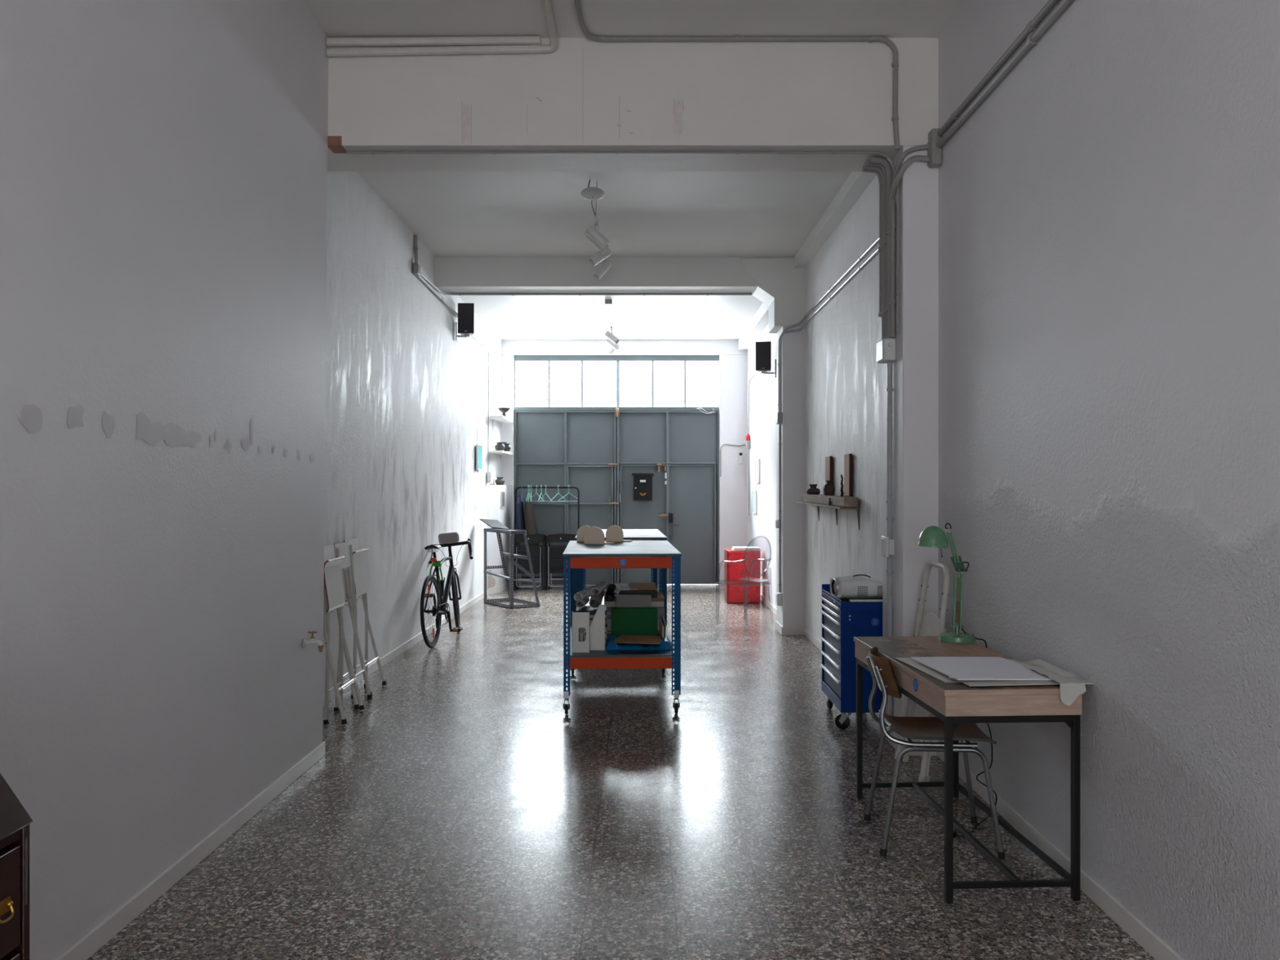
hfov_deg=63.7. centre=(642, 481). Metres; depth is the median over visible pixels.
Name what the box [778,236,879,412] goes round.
conduit
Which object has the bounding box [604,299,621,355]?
ceiling lamp
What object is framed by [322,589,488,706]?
baseboard
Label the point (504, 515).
cabinet
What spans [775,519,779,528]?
wall socket
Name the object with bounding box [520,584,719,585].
trim
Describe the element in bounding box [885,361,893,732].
conduit
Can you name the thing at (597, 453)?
door
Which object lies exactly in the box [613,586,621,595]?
magazine
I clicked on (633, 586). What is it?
folder
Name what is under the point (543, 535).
folding chair
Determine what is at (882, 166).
conduit
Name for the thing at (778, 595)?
wall socket
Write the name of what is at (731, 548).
flat box
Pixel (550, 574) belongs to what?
folding chair
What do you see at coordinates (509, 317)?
ceiling
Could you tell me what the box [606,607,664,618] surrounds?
folder
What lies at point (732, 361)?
wall
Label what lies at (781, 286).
beam haunch
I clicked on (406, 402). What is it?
wall
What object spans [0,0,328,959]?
wall
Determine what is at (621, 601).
box
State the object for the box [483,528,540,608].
trestle
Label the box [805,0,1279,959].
wall
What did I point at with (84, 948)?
baseboard
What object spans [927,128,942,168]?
junction box
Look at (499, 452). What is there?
corner shelf
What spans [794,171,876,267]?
trim
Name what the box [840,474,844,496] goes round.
figure
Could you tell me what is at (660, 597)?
folder
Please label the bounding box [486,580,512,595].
baseboard
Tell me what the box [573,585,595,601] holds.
paper roll
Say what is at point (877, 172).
conduit
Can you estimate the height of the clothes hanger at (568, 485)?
0.240 m
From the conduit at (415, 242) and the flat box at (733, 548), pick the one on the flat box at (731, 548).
the flat box at (733, 548)
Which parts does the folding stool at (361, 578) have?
panel, leg, seat, rail, leg, leg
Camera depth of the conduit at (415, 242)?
9.40 m
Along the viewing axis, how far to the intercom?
15.27 m
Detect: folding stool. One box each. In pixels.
[323,544,364,724]
[333,541,372,711]
[343,537,386,696]
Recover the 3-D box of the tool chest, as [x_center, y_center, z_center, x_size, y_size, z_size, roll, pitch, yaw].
[1.387,1.127,6.708,0.360,0.847,0.709,0,0,0]
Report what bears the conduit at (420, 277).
attached to the wall at (406, 402)
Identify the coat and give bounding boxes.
[524,494,539,545]
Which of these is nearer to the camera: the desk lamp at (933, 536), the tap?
the desk lamp at (933, 536)
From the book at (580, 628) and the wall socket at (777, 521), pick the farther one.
the wall socket at (777, 521)
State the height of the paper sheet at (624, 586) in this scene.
0.012 m
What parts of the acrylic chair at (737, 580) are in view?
seat, seat rail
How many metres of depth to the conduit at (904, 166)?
5.99 m
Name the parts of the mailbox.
lid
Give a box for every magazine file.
[572,610,590,653]
[589,604,604,650]
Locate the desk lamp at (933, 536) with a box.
[917,523,997,837]
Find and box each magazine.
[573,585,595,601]
[575,597,589,608]
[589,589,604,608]
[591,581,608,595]
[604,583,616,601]
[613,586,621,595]
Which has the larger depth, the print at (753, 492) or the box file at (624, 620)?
the print at (753, 492)
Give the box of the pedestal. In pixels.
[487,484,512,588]
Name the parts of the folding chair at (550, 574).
leg frame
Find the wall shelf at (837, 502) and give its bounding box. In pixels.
[795,493,859,529]
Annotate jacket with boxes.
[515,496,524,534]
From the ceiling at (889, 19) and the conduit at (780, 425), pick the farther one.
the conduit at (780, 425)
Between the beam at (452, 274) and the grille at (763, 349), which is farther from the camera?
the grille at (763, 349)
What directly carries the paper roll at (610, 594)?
on the workbench at (662, 554)
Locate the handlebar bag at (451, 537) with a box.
[438,532,459,543]
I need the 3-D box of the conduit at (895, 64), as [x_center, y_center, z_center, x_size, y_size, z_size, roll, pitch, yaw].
[0.535,-2.197,3.666,1.839,0.647,4.331,0,0,0]
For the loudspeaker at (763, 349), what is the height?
0.408 m
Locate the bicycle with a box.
[420,537,473,648]
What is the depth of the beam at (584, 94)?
5.83 m
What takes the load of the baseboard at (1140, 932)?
attached to the wall at (1108, 213)
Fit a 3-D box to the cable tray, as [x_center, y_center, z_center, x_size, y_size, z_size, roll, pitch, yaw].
[1.400,0.741,6.405,0.220,0.012,0.040,0,0,0]
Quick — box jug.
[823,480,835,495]
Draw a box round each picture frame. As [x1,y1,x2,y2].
[475,444,482,470]
[500,490,504,507]
[751,489,757,513]
[755,458,759,483]
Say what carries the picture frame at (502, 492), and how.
attached to the wall at (406, 402)
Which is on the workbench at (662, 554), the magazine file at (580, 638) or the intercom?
the magazine file at (580, 638)
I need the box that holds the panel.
[480,518,509,529]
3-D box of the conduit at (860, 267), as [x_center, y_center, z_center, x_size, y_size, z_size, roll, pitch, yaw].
[1.517,-1.160,8.458,0.262,0.916,4.196,0,0,0]
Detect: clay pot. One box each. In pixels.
[494,442,505,450]
[495,476,504,484]
[503,444,511,451]
[806,484,820,494]
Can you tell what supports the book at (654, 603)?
on the folder at (660, 610)
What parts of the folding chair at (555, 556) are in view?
leg frame, seat, backrest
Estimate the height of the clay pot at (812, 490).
0.092 m
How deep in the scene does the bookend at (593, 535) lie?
7.83 m
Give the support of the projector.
on the tool chest
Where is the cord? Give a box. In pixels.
[696,408,715,413]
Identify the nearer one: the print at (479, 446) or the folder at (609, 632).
the folder at (609, 632)
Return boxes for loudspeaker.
[455,302,474,342]
[755,341,775,377]
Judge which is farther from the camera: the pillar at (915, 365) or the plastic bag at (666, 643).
the plastic bag at (666, 643)
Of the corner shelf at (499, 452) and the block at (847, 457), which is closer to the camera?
the block at (847, 457)
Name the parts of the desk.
leg, panel, leg, leg, foot rail, foot rail, panel, leg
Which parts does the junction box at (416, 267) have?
lid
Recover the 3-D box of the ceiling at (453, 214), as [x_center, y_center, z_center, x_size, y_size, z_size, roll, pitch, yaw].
[-0.200,-2.405,8.360,4.800,0.290,4.260,0,0,0]
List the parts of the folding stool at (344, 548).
leg, panel, seat, leg, leg, leg, rail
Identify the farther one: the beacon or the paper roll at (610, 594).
the beacon
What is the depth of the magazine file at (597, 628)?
7.01 m
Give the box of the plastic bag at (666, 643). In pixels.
[604,635,673,649]
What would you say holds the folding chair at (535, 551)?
on the floor
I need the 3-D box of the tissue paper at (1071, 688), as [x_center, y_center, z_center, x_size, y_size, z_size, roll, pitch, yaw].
[1.574,0.776,3.939,0.107,0.093,0.322,0,0,-3]
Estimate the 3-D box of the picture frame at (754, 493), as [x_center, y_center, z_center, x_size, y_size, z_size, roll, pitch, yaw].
[1.548,0.280,14.200,0.022,0.320,0.440,0,0,0]
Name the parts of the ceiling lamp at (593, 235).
rail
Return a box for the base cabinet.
[724,548,759,603]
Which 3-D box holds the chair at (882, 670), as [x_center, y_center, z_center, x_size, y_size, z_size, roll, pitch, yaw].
[1.246,1.148,4.475,0.521,0.807,0.478,0,0,4]
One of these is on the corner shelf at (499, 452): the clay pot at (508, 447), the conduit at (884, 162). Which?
the clay pot at (508, 447)
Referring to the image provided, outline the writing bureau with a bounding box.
[0,773,33,959]
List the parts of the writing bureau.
drawer pull, drawer, drawer, panel, slant lid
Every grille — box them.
[457,302,474,333]
[755,341,771,370]
[857,586,867,595]
[876,586,882,595]
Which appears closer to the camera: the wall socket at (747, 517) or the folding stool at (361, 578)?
the folding stool at (361, 578)
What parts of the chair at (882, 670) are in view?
leg, backrest, leg, seat, leg, leg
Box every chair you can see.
[513,533,543,590]
[515,533,545,589]
[517,533,546,589]
[546,533,575,590]
[548,533,576,589]
[716,557,770,586]
[863,646,1005,859]
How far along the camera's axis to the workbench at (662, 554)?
6.83 m
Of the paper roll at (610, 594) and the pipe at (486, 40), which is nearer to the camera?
the pipe at (486, 40)
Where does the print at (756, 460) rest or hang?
attached to the picture frame at (757, 460)
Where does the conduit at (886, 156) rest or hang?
attached to the beam at (584, 94)
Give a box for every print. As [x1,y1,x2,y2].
[478,445,481,468]
[502,491,504,506]
[752,491,755,512]
[755,459,758,481]
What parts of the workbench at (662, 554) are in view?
post, post, post, post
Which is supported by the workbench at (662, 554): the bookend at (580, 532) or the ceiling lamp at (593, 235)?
the bookend at (580, 532)
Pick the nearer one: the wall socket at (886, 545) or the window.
the wall socket at (886, 545)
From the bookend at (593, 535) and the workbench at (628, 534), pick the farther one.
the workbench at (628, 534)
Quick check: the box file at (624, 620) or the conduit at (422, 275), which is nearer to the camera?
the box file at (624, 620)
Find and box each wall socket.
[486,471,491,483]
[746,515,749,522]
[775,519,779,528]
[775,591,782,605]
[880,535,893,557]
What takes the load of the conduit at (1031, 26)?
attached to the wall at (1108, 213)
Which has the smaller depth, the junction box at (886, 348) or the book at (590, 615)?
the junction box at (886, 348)
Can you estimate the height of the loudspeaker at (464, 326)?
0.408 m
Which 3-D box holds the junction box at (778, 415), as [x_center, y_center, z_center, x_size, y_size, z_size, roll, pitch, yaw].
[1.392,-0.642,10.490,0.048,0.115,0.160,0,0,0]
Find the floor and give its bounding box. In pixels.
[87,585,1155,959]
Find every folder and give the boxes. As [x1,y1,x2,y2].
[575,605,606,614]
[604,591,664,600]
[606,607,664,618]
[606,630,659,634]
[629,582,656,590]
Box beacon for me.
[745,433,750,448]
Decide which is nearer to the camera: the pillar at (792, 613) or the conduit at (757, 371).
the pillar at (792, 613)
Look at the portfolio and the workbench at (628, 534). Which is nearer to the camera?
the portfolio
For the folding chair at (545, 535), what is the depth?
14.84 m
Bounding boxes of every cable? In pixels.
[471,335,489,471]
[720,444,745,476]
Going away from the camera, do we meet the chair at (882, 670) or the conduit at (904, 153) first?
the chair at (882, 670)
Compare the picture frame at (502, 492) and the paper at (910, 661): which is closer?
the paper at (910, 661)
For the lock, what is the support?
attached to the bicycle
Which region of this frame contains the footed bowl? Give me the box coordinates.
[497,407,510,416]
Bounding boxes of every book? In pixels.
[578,626,606,631]
[589,614,606,617]
[604,600,664,607]
[606,618,661,630]
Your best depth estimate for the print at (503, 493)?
14.56 m
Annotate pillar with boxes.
[776,326,805,626]
[882,146,937,742]
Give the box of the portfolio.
[608,584,657,598]
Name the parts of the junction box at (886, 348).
lid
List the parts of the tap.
wall plate, cross handle, spout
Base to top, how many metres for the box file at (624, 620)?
0.226 m
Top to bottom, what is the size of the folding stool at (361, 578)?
1.132 m
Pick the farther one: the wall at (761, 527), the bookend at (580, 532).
the wall at (761, 527)
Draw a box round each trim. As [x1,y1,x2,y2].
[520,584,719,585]
[737,302,768,350]
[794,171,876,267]
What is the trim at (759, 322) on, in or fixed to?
attached to the wall at (761, 527)
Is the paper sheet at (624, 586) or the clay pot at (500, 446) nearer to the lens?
the paper sheet at (624, 586)
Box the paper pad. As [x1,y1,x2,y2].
[911,657,1053,679]
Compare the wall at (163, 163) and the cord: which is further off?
the cord
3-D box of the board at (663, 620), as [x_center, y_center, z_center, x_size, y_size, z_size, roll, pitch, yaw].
[0.153,1.069,7.447,0.008,0.160,0.400,0,0,-2]
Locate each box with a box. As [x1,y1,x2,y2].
[413,262,420,275]
[615,594,651,607]
[731,548,760,551]
[732,546,759,549]
[775,412,782,424]
[876,337,895,363]
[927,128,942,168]
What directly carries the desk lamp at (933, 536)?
on the desk
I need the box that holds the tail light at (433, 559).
[431,557,436,561]
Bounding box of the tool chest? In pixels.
[820,583,882,729]
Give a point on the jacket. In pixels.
(520, 519)
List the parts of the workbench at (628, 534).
post, post, post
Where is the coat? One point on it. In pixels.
(530, 522)
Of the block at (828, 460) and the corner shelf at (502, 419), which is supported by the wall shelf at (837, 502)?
the block at (828, 460)
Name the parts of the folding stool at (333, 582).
leg, panel, leg, seat, rail, leg, foot rail, leg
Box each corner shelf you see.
[489,415,513,422]
[489,450,513,454]
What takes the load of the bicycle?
on the floor
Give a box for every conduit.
[346,151,899,333]
[413,234,417,262]
[417,275,457,317]
[420,272,751,295]
[574,0,900,150]
[748,371,759,515]
[777,248,879,412]
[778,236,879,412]
[778,424,782,592]
[862,165,881,316]
[864,162,884,339]
[866,160,886,337]
[868,155,892,337]
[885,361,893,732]
[886,155,928,337]
[889,144,928,337]
[936,0,1073,148]
[937,0,1058,136]
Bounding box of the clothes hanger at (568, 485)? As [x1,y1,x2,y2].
[558,484,577,502]
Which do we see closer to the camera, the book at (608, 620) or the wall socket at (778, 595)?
the book at (608, 620)
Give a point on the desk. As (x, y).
(954, 704)
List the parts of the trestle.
leg, rail, foot rail, rail, foot rail, shelf rail, leg, leg, rail, rail, rail, shelf rail, foot rail, foot rail, leg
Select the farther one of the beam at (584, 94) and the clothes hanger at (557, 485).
the clothes hanger at (557, 485)
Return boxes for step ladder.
[894,560,950,782]
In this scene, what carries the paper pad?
on the paper at (969, 682)
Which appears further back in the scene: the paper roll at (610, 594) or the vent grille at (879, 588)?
the paper roll at (610, 594)
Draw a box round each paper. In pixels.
[895,657,1021,682]
[958,662,1093,686]
[1023,665,1085,705]
[1027,658,1077,677]
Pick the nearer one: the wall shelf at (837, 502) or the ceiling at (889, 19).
the ceiling at (889, 19)
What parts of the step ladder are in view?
leg, leg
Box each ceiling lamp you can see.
[581,179,612,279]
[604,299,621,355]
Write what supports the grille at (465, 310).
attached to the loudspeaker at (464, 326)
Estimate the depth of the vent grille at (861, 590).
6.46 m
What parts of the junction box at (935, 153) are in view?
lid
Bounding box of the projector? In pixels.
[830,574,882,600]
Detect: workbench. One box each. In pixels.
[562,540,681,714]
[574,528,666,608]
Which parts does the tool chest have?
handle, handle, handle, handle, handle, handle, handle, drawer, drawer, drawer, drawer, drawer, drawer, drawer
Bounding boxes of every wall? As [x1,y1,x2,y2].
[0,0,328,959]
[323,171,502,694]
[501,339,746,585]
[746,324,776,608]
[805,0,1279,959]
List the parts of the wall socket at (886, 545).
mounting plate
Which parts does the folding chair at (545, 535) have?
leg frame, seat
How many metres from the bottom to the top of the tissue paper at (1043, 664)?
0.014 m
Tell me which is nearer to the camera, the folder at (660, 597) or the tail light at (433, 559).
the folder at (660, 597)
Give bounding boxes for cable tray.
[848,599,882,601]
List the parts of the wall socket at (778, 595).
lid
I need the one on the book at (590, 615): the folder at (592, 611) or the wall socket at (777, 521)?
the folder at (592, 611)
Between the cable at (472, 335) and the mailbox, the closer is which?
the cable at (472, 335)
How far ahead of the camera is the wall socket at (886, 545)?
6.03 m
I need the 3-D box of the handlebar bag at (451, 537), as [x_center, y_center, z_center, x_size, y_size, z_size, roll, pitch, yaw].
[-1.963,0.573,10.450,0.216,0.118,0.159,0,0,0]
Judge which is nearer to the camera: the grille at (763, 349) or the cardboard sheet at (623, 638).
the cardboard sheet at (623, 638)
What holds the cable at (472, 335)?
attached to the wall at (406, 402)
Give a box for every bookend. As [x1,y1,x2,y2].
[576,525,590,541]
[583,526,614,544]
[605,524,632,542]
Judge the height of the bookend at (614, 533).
0.132 m
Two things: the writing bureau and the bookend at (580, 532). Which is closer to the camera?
the writing bureau
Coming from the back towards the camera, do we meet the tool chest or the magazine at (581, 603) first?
the magazine at (581, 603)
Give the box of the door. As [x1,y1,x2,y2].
[514,408,719,584]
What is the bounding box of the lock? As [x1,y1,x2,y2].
[429,560,443,581]
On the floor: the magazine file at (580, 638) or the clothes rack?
the clothes rack
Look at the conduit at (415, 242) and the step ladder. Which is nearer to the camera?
the step ladder
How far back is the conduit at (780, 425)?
10.47 m
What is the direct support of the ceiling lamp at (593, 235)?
hanging from the ceiling at (453, 214)
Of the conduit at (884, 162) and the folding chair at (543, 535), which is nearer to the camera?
the conduit at (884, 162)
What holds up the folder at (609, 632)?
on the workbench at (662, 554)
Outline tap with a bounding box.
[301,631,323,652]
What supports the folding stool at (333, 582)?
on the floor
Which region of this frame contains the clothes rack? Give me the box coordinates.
[514,486,579,589]
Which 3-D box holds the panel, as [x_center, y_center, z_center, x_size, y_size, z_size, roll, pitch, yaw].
[-1.871,0.539,12.981,0.270,0.129,0.688,0,0,-23]
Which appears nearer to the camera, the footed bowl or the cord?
the footed bowl
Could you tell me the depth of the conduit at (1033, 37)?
4.62 m
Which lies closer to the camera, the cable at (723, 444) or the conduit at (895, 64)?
the conduit at (895, 64)
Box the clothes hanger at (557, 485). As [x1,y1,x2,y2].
[551,484,565,502]
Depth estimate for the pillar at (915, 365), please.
5.83 m
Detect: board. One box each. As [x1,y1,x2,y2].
[659,618,663,637]
[661,614,666,637]
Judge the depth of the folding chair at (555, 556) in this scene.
14.69 m
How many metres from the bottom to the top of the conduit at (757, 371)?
1.978 m
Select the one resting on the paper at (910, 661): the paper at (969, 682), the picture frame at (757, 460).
the paper at (969, 682)
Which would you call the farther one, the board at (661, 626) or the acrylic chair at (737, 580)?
the acrylic chair at (737, 580)
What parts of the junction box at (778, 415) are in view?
lid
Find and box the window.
[514,355,719,410]
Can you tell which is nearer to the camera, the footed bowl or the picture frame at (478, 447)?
the picture frame at (478, 447)
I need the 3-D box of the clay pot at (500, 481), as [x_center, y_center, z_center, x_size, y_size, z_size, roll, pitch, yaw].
[-2.021,-0.006,14.620,0.136,0.110,0.136,0,0,0]
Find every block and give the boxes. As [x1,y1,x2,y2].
[825,456,832,484]
[844,453,852,496]
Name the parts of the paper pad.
paper strip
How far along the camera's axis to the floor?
4.57 m
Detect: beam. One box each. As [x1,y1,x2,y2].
[327,38,937,171]
[434,257,794,294]
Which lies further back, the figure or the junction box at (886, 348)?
the figure
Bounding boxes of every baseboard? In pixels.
[55,742,325,959]
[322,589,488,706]
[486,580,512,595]
[760,593,1184,959]
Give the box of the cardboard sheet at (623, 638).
[613,634,667,644]
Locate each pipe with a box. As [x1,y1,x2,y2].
[326,0,557,57]
[326,35,541,46]
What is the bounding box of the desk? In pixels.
[853,635,1084,903]
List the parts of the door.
frame, wicket door frame, handle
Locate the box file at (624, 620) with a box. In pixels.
[611,606,657,637]
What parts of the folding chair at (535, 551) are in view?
seat, leg frame, backrest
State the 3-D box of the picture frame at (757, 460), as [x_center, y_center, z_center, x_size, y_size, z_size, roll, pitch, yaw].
[1.548,-0.140,13.835,0.022,0.320,0.430,0,0,0]
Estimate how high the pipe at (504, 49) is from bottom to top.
0.111 m
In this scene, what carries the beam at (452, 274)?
attached to the ceiling at (509, 317)
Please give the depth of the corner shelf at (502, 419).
14.39 m
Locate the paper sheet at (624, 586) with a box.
[608,583,629,590]
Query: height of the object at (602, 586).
0.073 m
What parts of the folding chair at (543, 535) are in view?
leg frame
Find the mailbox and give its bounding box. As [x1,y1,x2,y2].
[631,473,653,500]
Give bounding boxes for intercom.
[737,451,742,463]
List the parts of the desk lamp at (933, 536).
lamp shade, arm, stem, arm, power cord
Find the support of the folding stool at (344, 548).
on the floor
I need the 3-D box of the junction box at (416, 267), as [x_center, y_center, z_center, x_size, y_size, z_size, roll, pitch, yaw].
[-2.061,-1.940,9.420,0.045,0.100,0.120,0,0,0]
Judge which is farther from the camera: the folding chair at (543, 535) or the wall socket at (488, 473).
the folding chair at (543, 535)
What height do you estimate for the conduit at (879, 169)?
1.065 m
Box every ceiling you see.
[302,0,963,38]
[356,171,852,257]
[457,294,763,339]
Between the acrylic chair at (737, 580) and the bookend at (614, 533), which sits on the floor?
the acrylic chair at (737, 580)
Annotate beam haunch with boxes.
[739,257,805,333]

